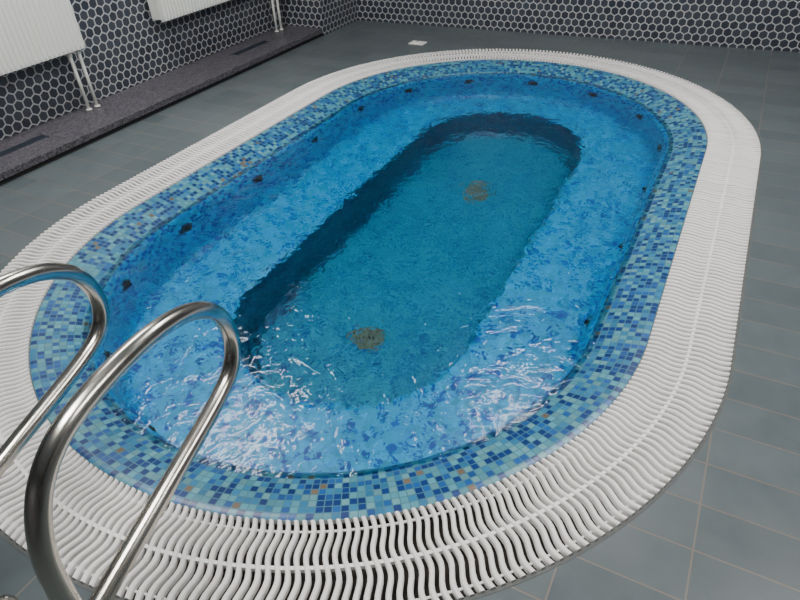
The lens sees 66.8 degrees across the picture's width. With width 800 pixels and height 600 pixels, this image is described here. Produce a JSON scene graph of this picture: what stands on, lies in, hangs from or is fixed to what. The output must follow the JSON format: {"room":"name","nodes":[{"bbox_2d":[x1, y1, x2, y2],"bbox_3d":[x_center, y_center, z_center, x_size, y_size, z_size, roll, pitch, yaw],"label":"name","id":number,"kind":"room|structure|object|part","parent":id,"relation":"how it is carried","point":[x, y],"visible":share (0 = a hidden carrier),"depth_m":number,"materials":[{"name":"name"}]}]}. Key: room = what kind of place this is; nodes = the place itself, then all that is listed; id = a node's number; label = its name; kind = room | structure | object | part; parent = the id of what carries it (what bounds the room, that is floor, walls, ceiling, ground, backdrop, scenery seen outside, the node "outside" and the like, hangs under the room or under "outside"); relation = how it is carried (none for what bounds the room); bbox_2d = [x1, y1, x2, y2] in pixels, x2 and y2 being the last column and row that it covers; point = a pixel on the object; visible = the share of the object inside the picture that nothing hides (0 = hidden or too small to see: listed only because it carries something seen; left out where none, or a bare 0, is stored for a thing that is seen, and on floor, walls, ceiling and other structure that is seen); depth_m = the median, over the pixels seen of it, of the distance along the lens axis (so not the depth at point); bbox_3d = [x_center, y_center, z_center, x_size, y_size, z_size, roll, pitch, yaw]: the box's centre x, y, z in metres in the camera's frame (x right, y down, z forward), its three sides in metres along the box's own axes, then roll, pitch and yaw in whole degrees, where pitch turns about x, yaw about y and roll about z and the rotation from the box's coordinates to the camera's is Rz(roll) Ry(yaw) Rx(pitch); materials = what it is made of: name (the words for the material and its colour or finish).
{"room":"indoor spa pool","nodes":[
{"label":"indoor spa pool","id":0,"kind":"room"},
{"bbox_2d":[0,0,283,140],"bbox_3d":[-2.912,-1.637,2.481,0.001,2.800,7.450,16,42,23],"label":"wall","id":1,"kind":"structure","parent":0,"point":[124,49],"depth_m":4.36,"materials":[{"name":"tile"}]},
{"bbox_2d":[280,0,322,35],"bbox_3d":[-0.981,-3.655,4.956,0.450,2.800,0.001,16,42,23],"label":"wall","id":2,"kind":"structure","parent":0,"point":[304,13],"depth_m":5.70,"materials":[{"name":"black tile"}]},
{"bbox_2d":[319,0,357,35],"bbox_3d":[-0.636,-3.773,5.085,0.001,2.800,0.630,16,42,23],"label":"wall","id":3,"kind":"structure","parent":0,"point":[335,14],"depth_m":5.82,"materials":[{"name":"black tile"}]},
{"bbox_2d":[0,20,799,599],"bbox_3d":[0.439,0.022,2.395,6.860,0.001,8.600,16,42,23],"label":"floor","id":4,"kind":"structure","parent":0,"point":[728,527],"depth_m":2.43,"materials":[{"name":"tile"}]},
{"bbox_2d":[0,263,109,599],"bbox_3d":[-0.938,0.307,1.505,0.110,0.756,0.722,7,39,13],"label":"pool handrail","id":5,"kind":"object","parent":4,"relation":"on","point":[11,281],"visible":1,"depth_m":1.54,"materials":[{"name":"silver metal"}]},
{"bbox_2d":[24,301,240,599],"bbox_3d":[-0.538,0.395,1.379,0.110,0.736,0.722,7,39,13],"label":"pool handrail","id":6,"kind":"object","parent":4,"relation":"on","point":[50,571],"visible":1,"depth_m":1.19,"materials":[{"name":"silver metal"}]},
{"bbox_2d":[0,25,322,184],"bbox_3d":[-2.653,-0.503,3.229,0.448,0.072,7.438,16,42,23],"label":"stone ledge","id":7,"kind":"object","parent":4,"relation":"on","point":[24,152],"visible":1,"depth_m":4.28,"materials":[{"name":"stone"}]},
{"bbox_2d":[0,0,99,110],"bbox_3d":[-2.466,-1.329,3.497,0.149,0.890,1.424,16,42,23],"label":"radiator","id":8,"kind":"object","parent":7,"relation":"on","point":[32,32],"visible":1,"depth_m":3.70,"materials":[{"name":"white metal"}]},
{"bbox_3d":[-2.453,-1.476,3.369,0.100,0.502,1.424,16,42,23],"label":"panel","id":9,"kind":"part","parent":8,"relation":"part of","materials":[{"name":"white metal"}]},
{"bbox_2d":[147,0,283,31],"bbox_3d":[-1.478,-2.513,4.959,0.149,0.890,1.454,16,42,23],"label":"radiator","id":10,"kind":"object","parent":7,"relation":"on","point":[163,10],"visible":1,"depth_m":4.57,"materials":[{"name":"white metal"}]},
{"bbox_3d":[-1.465,-2.660,4.831,0.100,0.502,1.454,16,42,23],"label":"panel","id":11,"kind":"part","parent":10,"relation":"part of","materials":[{"name":"white metal"}]},
{"bbox_2d":[0,48,762,599],"bbox_3d":[0.194,-0.339,3.576,3.144,0.868,4.940,16,42,23],"label":"swimming pool","id":12,"kind":"object","parent":4,"relation":"in","point":[433,279],"depth_m":2.38,"materials":[{"name":"tile"}]},
{"bbox_3d":[0.177,-0.673,3.318,3.122,0.023,4.918,16,42,23],"label":"overflow grate","id":13,"kind":"part","parent":12,"relation":"part of","materials":[{"name":"white plastic"}]},
{"bbox_2d":[408,40,426,44],"bbox_3d":[0.158,-2.292,5.391,0.140,0.018,0.100,16,42,23],"label":"lid","id":14,"kind":"object","parent":4,"relation":"on","point":[413,42],"visible":1,"depth_m":5.38,"materials":[{"name":"white plastic"}]},
{"bbox_2d":[356,0,799,51],"bbox_3d":[2.408,-3.213,4.151,6.407,2.800,0.001,14,41,21],"label":"wall","id":15,"kind":"structure","parent":0,"point":[774,25],"depth_m":5.14,"materials":[{"name":"tile"}]}
]}

